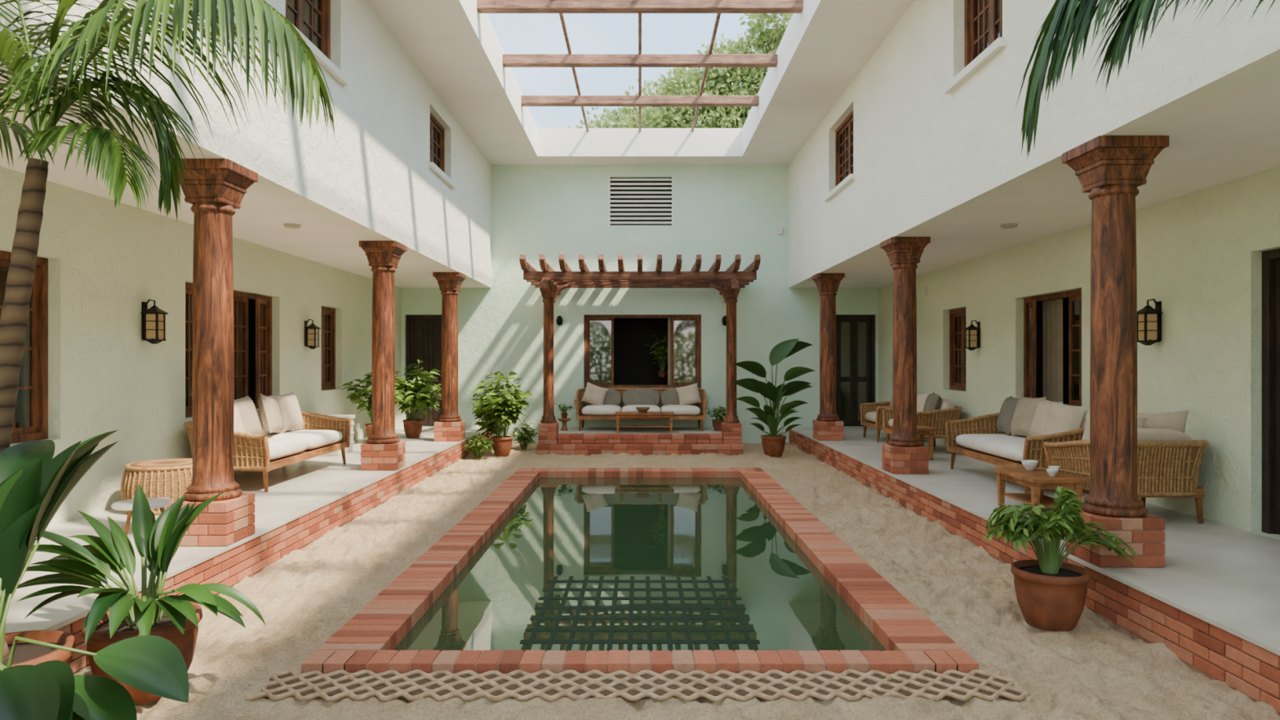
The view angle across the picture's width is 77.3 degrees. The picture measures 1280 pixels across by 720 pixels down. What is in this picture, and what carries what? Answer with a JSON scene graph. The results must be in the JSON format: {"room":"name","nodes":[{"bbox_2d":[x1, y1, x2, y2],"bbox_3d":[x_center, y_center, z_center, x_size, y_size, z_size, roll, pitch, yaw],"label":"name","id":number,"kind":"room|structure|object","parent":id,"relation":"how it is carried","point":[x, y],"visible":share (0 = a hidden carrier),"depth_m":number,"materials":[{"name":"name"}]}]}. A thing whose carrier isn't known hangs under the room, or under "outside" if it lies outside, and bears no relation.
{"room":"courtyard","nodes":[
{"label":"courtyard","id":0,"kind":"room"},
{"bbox_2d":[0,166,401,526],"bbox_3d":[-4.745,0.050,7.375,0.250,3.300,16.750,0,0,0],"label":"wall","id":1,"kind":"structure","parent":0,"point":[105,260],"depth_m":7.32,"materials":[{"name":"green paint"}]},
{"bbox_2d":[0,250,48,444],"bbox_3d":[-5.120,-0.090,5.840,0.800,1.540,1.180,0,0,0],"label":"window","id":2,"kind":"structure","parent":1,"relation":"in","point":[31,410],"depth_m":6.32,"materials":[{"name":"brown wood"}]},
{"bbox_2d":[140,299,168,343],"bbox_3d":[-4.530,-0.358,7.450,0.180,0.416,0.160,0,0,0],"label":"wall lantern","id":3,"kind":"object","parent":1,"relation":"attached to","point":[153,318],"visible":1,"depth_m":7.40,"materials":[{"name":"black metal"}]},
{"bbox_2d":[185,281,271,417],"bbox_3d":[-5.073,-0.105,9.195,0.894,1.510,2.230,0,0,0],"label":"window","id":4,"kind":"structure","parent":1,"relation":"in","point":[252,313],"depth_m":9.71,"materials":[{"name":"brown wood"}]},
{"bbox_2d":[304,319,320,349],"bbox_3d":[-4.530,-0.358,11.050,0.180,0.416,0.160,0,0,0],"label":"wall lantern","id":5,"kind":"object","parent":1,"relation":"attached to","point":[311,331],"visible":1,"depth_m":10.99,"materials":[{"name":"black metal"}]},
{"bbox_2d":[321,306,335,390],"bbox_3d":[-5.120,-0.175,12.000,0.800,1.350,0.900,0,0,0],"label":"window","id":6,"kind":"structure","parent":1,"relation":"in","point":[328,314],"depth_m":12.29,"materials":[{"name":"brown wood"}]},
{"bbox_2d":[0,75,476,287],"bbox_3d":[-3.875,-1.500,7.250,1.490,0.200,16.500,0,0,0],"label":"ceiling","id":7,"kind":"structure","parent":0,"point":[261,216],"depth_m":7.77,"materials":[{"name":"paint"}]},
{"bbox_2d":[283,223,301,228],"bbox_3d":[-3.600,-1.385,8.280,0.170,0.030,0.170,0,0,0],"label":"recessed light","id":8,"kind":"object","parent":7,"relation":"in","point":[286,225],"visible":1,"depth_m":8.23,"materials":[{"name":"plastic"}]},
{"bbox_2d":[0,426,489,674],"bbox_3d":[-3.748,1.500,7.250,1.745,0.400,16.500,0,0,0],"label":"floor","id":9,"kind":"structure","parent":0,"point":[304,500],"depth_m":6.79,"materials":[{"name":"concrete"}]},
{"bbox_2d":[111,497,173,535],"bbox_3d":[-3.780,1.189,6.080,0.400,0.228,0.400,0,0,0],"label":"side table","id":10,"kind":"object","parent":9,"relation":"on","point":[154,502],"visible":0.52,"depth_m":5.98,"materials":[{"name":"ceramic"}]},
{"bbox_2d":[120,458,192,515],"bbox_3d":[-4.130,1.097,7.001,0.697,0.405,0.696,0,0,0],"label":"pouf","id":11,"kind":"object","parent":9,"relation":"on","point":[171,478],"visible":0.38,"depth_m":6.72,"materials":[{"name":"beige wicker"}]},
{"bbox_2d":[168,158,257,546],"bbox_3d":[-3.080,-0.050,5.775,0.440,2.700,0.440,0,0,0],"label":"wooden column","id":12,"kind":"structure","parent":9,"relation":"on","point":[217,187],"depth_m":5.66,"materials":[{"name":"brown wood"}]},
{"bbox_2d":[183,392,351,492],"bbox_3d":[-4.085,0.835,8.920,0.914,0.934,2.293,0,0,0],"label":"sofa","id":13,"kind":"object","parent":9,"relation":"on","point":[276,434],"visible":0.7,"depth_m":8.89,"materials":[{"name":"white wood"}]},
{"bbox_2d":[319,414,355,456],"bbox_3d":[-4.300,1.040,11.100,0.480,0.520,0.640,0,0,0],"label":"planter","id":14,"kind":"object","parent":9,"relation":"on","point":[336,453],"visible":0.26,"depth_m":11.25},
{"bbox_2d":[341,372,405,439],"bbox_3d":[-4.102,0.676,12.541,0.956,1.248,0.960,0,0,0],"label":"potted shrub","id":15,"kind":"object","parent":9,"relation":"on","point":[354,397],"visible":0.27,"depth_m":12.37,"materials":[{"name":"green plant"}]},
{"bbox_2d":[359,240,407,470],"bbox_3d":[-3.080,-0.050,9.605,0.440,2.700,0.440,0,0,0],"label":"wooden column","id":16,"kind":"structure","parent":9,"relation":"on","point":[383,450],"depth_m":9.48,"materials":[{"name":"brown wood"}]},
{"bbox_2d":[395,360,441,438],"bbox_3d":[-3.825,0.646,13.337,1.118,1.307,1.145,0,0,-33],"label":"potted shrub","id":17,"kind":"object","parent":9,"relation":"on","point":[417,397],"visible":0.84,"depth_m":13.27,"materials":[{"name":"green plant"}]},
{"bbox_2d":[432,271,466,441],"bbox_3d":[-3.080,-0.050,12.955,0.440,2.700,0.440,0,0,0],"label":"wooden column","id":18,"kind":"structure","parent":9,"relation":"on","point":[450,427],"depth_m":12.83,"materials":[{"name":"brown wood"}]},
{"bbox_2d":[0,0,491,287],"bbox_3d":[-3.005,-2.590,7.250,0.250,2.380,16.500,0,0,0],"label":"wall","id":19,"kind":"structure","parent":0,"point":[375,181],"depth_m":8.10,"materials":[{"name":"white paint"}]},
{"bbox_2d":[285,0,349,86],"bbox_3d":[-3.300,-3.155,7.100,0.960,0.990,1.340,0,0,0],"label":"window","id":20,"kind":"structure","parent":19,"relation":"in","point":[301,13],"depth_m":7.59,"materials":[{"name":"brown wood"}]},
{"bbox_2d":[428,112,456,188],"bbox_3d":[-3.300,-3.100,11.585,0.960,0.940,1.370,0,0,0],"label":"window","id":21,"kind":"structure","parent":19,"relation":"in","point":[437,163],"depth_m":11.87,"materials":[{"name":"brown wood"}]},
{"bbox_2d":[401,164,878,444],"bbox_3d":[0.000,-1.040,15.625,9.240,5.480,0.250,0,0,0],"label":"wall","id":22,"kind":"structure","parent":0,"point":[549,211],"depth_m":15.50,"materials":[{"name":"green paint"}]},
{"bbox_2d":[405,315,441,426],"bbox_3d":[-4.130,0.210,15.656,0.860,2.180,0.167,0,0,0],"label":"door","id":23,"kind":"structure","parent":22,"relation":"in","point":[423,332],"depth_m":15.62,"materials":[{"name":"brown wood"}]},
{"bbox_2d":[555,315,562,325],"bbox_3d":[-1.550,-0.760,15.418,0.130,0.200,0.163,0,0,0],"label":"wall sconce","id":24,"kind":"object","parent":22,"relation":"attached to","point":[559,319],"visible":1,"depth_m":15.35,"materials":[{"name":"black metal"}]},
{"bbox_2d":[608,175,673,226],"bbox_3d":[0.020,-3.080,15.594,1.260,0.980,0.212,0,0,0],"label":"air vent","id":25,"kind":"object","parent":22,"relation":"in","point":[631,201],"visible":0.99,"depth_m":15.52,"materials":[{"name":"white metal"}]},
{"bbox_2d":[584,315,701,388],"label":"window","id":26,"kind":"structure","parent":22,"relation":"in","point":[616,355],"depth_m":16.90,"materials":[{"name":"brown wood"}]},
{"bbox_2d":[644,333,667,377],"bbox_3d":[0.450,-0.113,16.223,0.575,0.925,0.655,0,0,-38],"label":"indoor plant","id":27,"kind":"object","parent":26,"relation":"on","point":[662,363],"visible":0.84,"depth_m":16.15,"materials":[{"name":"green plant"}]},
{"bbox_2d":[721,315,726,325],"bbox_3d":[1.640,-0.760,15.418,0.130,0.200,0.163,0,0,0],"label":"wall sconce","id":28,"kind":"object","parent":22,"relation":"attached to","point":[724,318],"visible":0.81,"depth_m":15.35,"materials":[{"name":"black metal"}]},
{"bbox_2d":[777,226,783,234],"bbox_3d":[2.720,-2.500,15.450,0.100,0.140,0.100,0,0,0],"label":"security sensor","id":29,"kind":"object","parent":22,"relation":"attached to","point":[780,229],"visible":1,"depth_m":15.45,"materials":[{"name":"white plastic"}]},
{"bbox_2d":[835,315,875,426],"bbox_3d":[4.180,0.210,15.656,0.800,2.180,0.167,0,0,0],"label":"door","id":30,"kind":"structure","parent":22,"relation":"in","point":[855,334],"depth_m":15.62,"materials":[{"name":"brown wood"}]},
{"bbox_2d":[365,0,914,164],"bbox_3d":[0.000,-4.040,7.375,6.260,0.520,16.750,0,0,0],"label":"ceiling","id":31,"kind":"structure","parent":0,"point":[456,47],"depth_m":11.28,"materials":[{"name":"paint"}]},
{"bbox_2d":[476,0,803,131],"bbox_3d":[0.000,-4.185,7.720,3.800,0.190,14.240,0,0,0],"label":"beams","id":32,"kind":"structure","parent":31,"relation":"attached to","point":[561,6],"depth_m":11.05,"materials":[{"name":"brown wood"}]},
{"bbox_2d":[73,442,1279,719],"bbox_3d":[0.000,1.610,7.250,5.900,0.155,16.500,0,0,0],"label":"sand","id":33,"kind":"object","parent":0,"point":[1093,670],"visible":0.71,"depth_m":4.75,"materials":[{"name":"beige sand"}]},
{"bbox_2d":[0,430,189,719],"bbox_3d":[-2.227,0.934,2.562,1.399,1.332,1.458,0,0,0],"label":"rubber plant","id":34,"kind":"object","parent":33,"relation":"on","point":[34,485],"visible":1,"depth_m":2.73,"materials":[{"name":"green plant"}]},
{"bbox_2d":[15,484,266,705],"bbox_3d":[-2.370,1.126,3.718,1.108,0.947,0.932,0,0,34],"label":"plant","id":35,"kind":"object","parent":33,"relation":"on","point":[175,619],"visible":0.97,"depth_m":3.78,"materials":[{"name":"green plant"}]},
{"bbox_2d":[0,0,337,666],"bbox_3d":[-2.222,-0.381,3.122,1.435,3.962,2.070,0,0,-42],"label":"palm tree","id":36,"kind":"object","parent":33,"relation":"on","point":[297,64],"visible":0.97,"depth_m":3.11,"materials":[{"name":"green plant"}]},
{"bbox_2d":[462,433,495,458],"bbox_3d":[-2.608,1.396,13.014,0.536,0.416,0.598,0,0,-36],"label":"shrub","id":37,"kind":"object","parent":33,"relation":"on","point":[476,446],"visible":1,"depth_m":12.95,"materials":[{"name":"green plant"}]},
{"bbox_2d":[470,376,506,451],"bbox_3d":[-2.608,0.941,14.009,0.713,1.319,0.830,0,0,0],"label":"shrub","id":38,"kind":"object","parent":33,"relation":"on","point":[490,428],"visible":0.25,"depth_m":13.92,"materials":[{"name":"green plant"}]},
{"bbox_2d":[468,370,534,456],"bbox_3d":[-2.312,0.888,13.267,1.062,1.424,1.024,0,0,-29],"label":"potted shrub","id":39,"kind":"object","parent":33,"relation":"on","point":[507,405],"visible":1,"depth_m":13.24,"materials":[{"name":"green plant"}]},
{"bbox_2d":[507,420,537,449],"bbox_3d":[-2.078,1.344,14.361,0.519,0.518,0.570,0,0,32],"label":"shrub","id":40,"kind":"object","parent":33,"relation":"on","point":[526,434],"visible":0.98,"depth_m":14.29,"materials":[{"name":"green plant"}]},
{"bbox_2d":[244,669,1030,702],"bbox_3d":[0.000,1.600,3.932,3.722,0.040,0.350,0,0,0],"label":"lattice","id":41,"kind":"object","parent":33,"relation":"on","point":[851,685],"visible":0.98,"depth_m":3.91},
{"bbox_2d":[301,467,978,674],"bbox_3d":[0.000,2.076,7.825,3.480,1.047,7.450,0,0,0],"label":"swimming pool","id":42,"kind":"object","parent":33,"relation":"in","point":[913,642],"visible":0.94,"depth_m":4.75,"materials":[{"name":"red brick"}]},
{"bbox_2d":[394,478,886,651],"bbox_3d":[0.000,1.650,7.740,2.800,0.001,6.900,0,0,0],"label":"pool water","id":43,"kind":"object","parent":42,"relation":"in","point":[563,528],"visible":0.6,"depth_m":6.33,"materials":[{"name":"green liquid"}]},
{"bbox_2d":[520,576,759,651],"bbox_3d":[0.000,1.651,5.230,1.400,0.006,1.740,0,0,0],"label":"grid","id":44,"kind":"object","parent":43,"relation":"on","point":[592,629],"visible":0.77,"depth_m":5.15,"materials":[{"name":"black metal"}]},
{"bbox_2d":[519,254,760,444],"bbox_3d":[0.000,-0.074,14.348,4.000,3.348,2.293,0,0,0],"label":"pergola","id":45,"kind":"object","parent":33,"relation":"on","point":[550,282],"visible":0.92,"depth_m":13.87,"materials":[{"name":"brown wood"}]},
{"bbox_2d":[536,426,743,455],"bbox_3d":[0.000,1.475,14.547,3.520,0.350,1.895,0,0,0],"label":"steps","id":46,"kind":"structure","parent":33,"relation":"on","point":[645,441],"depth_m":13.84,"materials":[{"name":"brick"}]},
{"bbox_2d":[557,417,570,431],"bbox_3d":[-1.400,1.190,14.800,0.240,0.220,0.236,0,0,0],"label":"plant stand","id":47,"kind":"object","parent":46,"relation":"on","point":[564,421],"visible":0.99,"depth_m":14.76,"materials":[{"name":"brown wood"}]},
{"bbox_2d":[554,403,575,418],"bbox_3d":[-1.389,0.935,14.798,0.376,0.290,0.329,0,0,17],"label":"potted plant","id":48,"kind":"object","parent":47,"relation":"on","point":[564,415],"visible":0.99,"depth_m":14.77,"materials":[{"name":"green plant"}]},
{"bbox_2d":[573,382,707,431],"bbox_3d":[0.020,0.858,15.011,2.443,0.888,0.875,0,0,0],"label":"sofa","id":49,"kind":"object","parent":46,"relation":"on","point":[593,402],"visible":0.91,"depth_m":15.02,"materials":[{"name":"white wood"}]},
{"bbox_2d":[614,412,674,432],"bbox_3d":[0.080,1.120,14.360,1.050,0.360,0.294,0,0,0],"label":"coffee table","id":50,"kind":"object","parent":46,"relation":"on","point":[619,415],"visible":0.99,"depth_m":14.25,"materials":[{"name":"brown wood"}]},
{"bbox_2d":[635,406,649,412],"bbox_3d":[0.050,0.895,14.360,0.260,0.090,0.260,0,0,0],"label":"decorative bowl","id":51,"kind":"object","parent":50,"relation":"on","point":[642,409],"visible":1,"depth_m":14.28,"materials":[{"name":"brown wood"}]},
{"bbox_2d":[706,405,726,431],"bbox_3d":[1.462,1.073,14.739,0.486,0.453,0.443,0,0,0],"label":"potted plant","id":52,"kind":"object","parent":46,"relation":"on","point":[717,424],"visible":0.89,"depth_m":14.68,"materials":[{"name":"green plant"}]},
{"bbox_2d":[732,338,815,457],"bbox_3d":[2.206,0.622,13.216,1.406,1.956,0.745,0,0,0],"label":"potted plant","id":53,"kind":"object","parent":33,"relation":"on","point":[773,444],"visible":1,"depth_m":13.20,"materials":[{"name":"green plant"}]},
{"bbox_2d":[983,485,1137,631],"bbox_3d":[2.533,1.183,4.958,0.839,0.834,0.647,0,0,-22],"label":"potted fern","id":54,"kind":"object","parent":33,"relation":"on","point":[1051,593],"visible":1,"depth_m":4.74,"materials":[{"name":"green plant"}]},
{"bbox_2d":[1014,0,1275,159],"bbox_3d":[2.022,-0.024,2.130,1.661,3.249,2.140,0,0,0],"label":"palm tree","id":55,"kind":"object","parent":33,"relation":"on","point":[1065,18],"visible":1,"depth_m":2.42,"materials":[{"name":"green plant"}]},
{"bbox_2d":[788,0,1279,287],"bbox_3d":[3.005,-2.590,7.250,0.250,2.380,16.500,0,0,0],"label":"wall","id":56,"kind":"structure","parent":0,"point":[926,158],"depth_m":6.98,"materials":[{"name":"white paint"}]},
{"bbox_2d":[823,110,854,201],"bbox_3d":[3.300,-2.990,11.500,0.960,1.120,1.540,0,0,0],"label":"window","id":57,"kind":"structure","parent":56,"relation":"in","point":[844,175],"depth_m":11.76,"materials":[{"name":"brown wood"}]},
{"bbox_2d":[943,0,1006,93],"bbox_3d":[3.300,-3.060,6.855,0.960,1.180,1.130,0,0,0],"label":"window","id":58,"kind":"structure","parent":56,"relation":"in","point":[984,39],"depth_m":7.12,"materials":[{"name":"brown wood"}]},
{"bbox_2d":[789,426,1279,713],"bbox_3d":[3.748,1.500,7.250,1.745,0.400,16.500,0,0,0],"label":"floor","id":59,"kind":"structure","parent":0,"point":[1214,602],"depth_m":5.01,"materials":[{"name":"concrete"}]},
{"bbox_2d":[811,273,844,440],"bbox_3d":[3.080,-0.050,13.105,0.440,2.700,0.440,0,0,0],"label":"wooden column","id":60,"kind":"structure","parent":59,"relation":"on","point":[827,426],"depth_m":12.98,"materials":[{"name":"brown wood"}]},
{"bbox_2d":[859,395,893,442],"bbox_3d":[4.125,0.892,13.000,0.844,0.819,0.993,0,0,0],"label":"rattan armchair","id":61,"kind":"object","parent":59,"relation":"on","point":[871,413],"visible":0.2,"depth_m":13.16,"materials":[{"name":"brown wicker"}]},
{"bbox_2d":[880,236,930,474],"bbox_3d":[3.080,-0.050,9.305,0.440,2.700,0.440,0,0,0],"label":"wooden column","id":62,"kind":"structure","parent":59,"relation":"on","point":[904,453],"depth_m":9.18,"materials":[{"name":"brown wood"}]},
{"bbox_2d":[890,425,936,460],"bbox_3d":[3.600,1.090,10.550,0.450,0.420,0.444,0,0,0],"label":"side table","id":63,"kind":"object","parent":59,"relation":"on","point":[922,430],"visible":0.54,"depth_m":10.35,"materials":[{"name":"brown wood"}]},
{"bbox_2d":[882,391,963,446],"bbox_3d":[4.105,0.879,11.600,0.874,0.845,1.093,0,0,0],"label":"rattan armchair","id":64,"kind":"object","parent":59,"relation":"on","point":[933,411],"visible":0.5,"depth_m":11.21,"materials":[{"name":"brown wicker"}]},
{"bbox_2d":[945,395,1086,493],"bbox_3d":[4.125,0.846,8.620,0.914,0.911,2.043,0,0,0],"label":"sofa","id":65,"kind":"object","parent":59,"relation":"on","point":[1019,432],"visible":0.67,"depth_m":8.50,"materials":[{"name":"brown wood"}]},
{"bbox_2d":[993,467,1086,515],"bbox_3d":[3.380,1.130,6.800,0.440,0.340,0.714,0,0,0],"label":"coffee table","id":66,"kind":"object","parent":59,"relation":"on","point":[1038,479],"visible":0.88,"depth_m":6.65,"materials":[{"name":"brown wood"}]},
{"bbox_2d":[1021,459,1038,470],"bbox_3d":[3.400,0.920,6.980,0.140,0.080,0.140,0,0,0],"label":"serving bowl","id":67,"kind":"object","parent":66,"relation":"on","point":[1028,464],"visible":1,"depth_m":6.94,"materials":[{"name":"white ceramic"}]},
{"bbox_2d":[1045,468,1057,476],"bbox_3d":[3.400,0.930,6.600,0.090,0.060,0.090,0,0,0],"label":"tea cup","id":68,"kind":"object","parent":66,"relation":"on","point":[1051,472],"visible":1,"depth_m":6.58,"materials":[{"name":"white ceramic"}]},
{"bbox_2d":[1048,466,1060,471],"bbox_3d":[3.500,0.930,6.760,0.090,0.060,0.090,0,0,0],"label":"tea cup","id":69,"kind":"object","parent":66,"relation":"on","point":[1050,467],"visible":0.36,"depth_m":6.73,"materials":[{"name":"white ceramic"}]},
{"bbox_2d":[1062,135,1168,567],"bbox_3d":[3.080,-0.050,5.205,0.440,2.700,0.440,0,0,0],"label":"wooden column","id":70,"kind":"structure","parent":59,"relation":"on","point":[1110,168],"depth_m":5.09,"materials":[{"name":"brown wood"}]},
{"bbox_2d":[1043,408,1208,524],"bbox_3d":[4.080,0.853,6.695,0.983,0.897,0.894,0,0,0],"label":"rattan armchair","id":71,"kind":"object","parent":59,"relation":"on","point":[1169,461],"visible":0.73,"depth_m":6.34,"materials":[{"name":"brown wicker"}]},
{"bbox_2d":[803,74,1279,287],"bbox_3d":[3.875,-1.500,7.250,1.490,0.200,16.500,0,0,0],"label":"ceiling","id":72,"kind":"structure","parent":0,"point":[1235,136],"depth_m":6.40,"materials":[{"name":"paint"}]},
{"bbox_2d":[1000,223,1017,228],"bbox_3d":[3.820,-1.385,8.280,0.170,0.030,0.170,0,0,0],"label":"recessed light","id":73,"kind":"object","parent":72,"relation":"in","point":[1005,225],"visible":1,"depth_m":8.23,"materials":[{"name":"plastic"}]},
{"bbox_2d":[878,166,1279,540],"bbox_3d":[4.745,0.050,7.375,0.250,3.300,16.750,0,0,0],"label":"wall","id":74,"kind":"structure","parent":0,"point":[1199,253],"depth_m":6.88,"materials":[{"name":"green paint"}]},
{"bbox_2d":[924,287,927,296],"bbox_3d":[4.610,-1.100,12.900,0.020,0.140,0.080,0,0,0],"label":"switch box","id":75,"kind":"object","parent":74,"relation":"attached to","point":[926,288],"visible":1,"depth_m":12.86,"materials":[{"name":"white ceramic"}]},
{"bbox_2d":[949,307,965,391],"bbox_3d":[5.120,-0.155,11.770,0.800,1.310,0.960,0,0,0],"label":"window","id":76,"kind":"structure","parent":74,"relation":"in","point":[960,313],"depth_m":12.09,"materials":[{"name":"brown wood"}]},
{"bbox_2d":[963,320,980,350],"bbox_3d":[4.530,-0.338,10.900,0.180,0.416,0.160,0,0,0],"label":"wall lantern","id":77,"kind":"object","parent":74,"relation":"attached to","point":[972,336],"visible":1,"depth_m":10.84,"materials":[{"name":"black metal"}]},
{"bbox_2d":[1023,288,1081,406],"bbox_3d":[5.061,-0.105,9.105,0.917,1.410,1.570,0,0,0],"label":"window","id":78,"kind":"structure","parent":74,"relation":"in","point":[1052,322],"depth_m":9.67,"materials":[{"name":"brown wood"}]},
{"bbox_2d":[1137,298,1162,345],"bbox_3d":[4.530,-0.338,7.120,0.180,0.416,0.160,0,0,0],"label":"wall lantern","id":79,"kind":"object","parent":74,"relation":"attached to","point":[1148,318],"visible":0.97,"depth_m":7.07,"materials":[{"name":"black metal"}]},
{"bbox_2d":[1262,248,1279,533],"bbox_3d":[4.776,0.240,5.525,0.167,2.120,1.050,0,0,0],"label":"door","id":80,"kind":"structure","parent":74,"relation":"in","point":[1271,258],"depth_m":5.98,"materials":[{"name":"brown wood"}]},
{"label":"outside","id":81,"kind":"structure","parent":0,"visible":0},
{"bbox_3d":[0.000,1.800,20.000,80.000,0.200,120.000,0,0,0],"label":"lawn","id":82,"kind":"structure","parent":81,"visible":0},
{"bbox_2d":[567,70,713,128],"bbox_3d":[-0.503,-5.448,35.917,9.541,14.919,4.575,0,0,2],"label":"tree","id":83,"kind":"object","parent":82,"relation":"on","point":[606,123],"visible":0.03,"depth_m":35.25,"materials":[{"name":"green plant"}]},
{"bbox_2d":[612,13,793,128],"bbox_3d":[3.638,-5.612,29.880,9.405,15.247,5.352,0,0,0],"label":"tree","id":84,"kind":"object","parent":82,"relation":"on","point":[717,82],"visible":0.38,"depth_m":29.12,"materials":[{"name":"green plant"}]}
]}

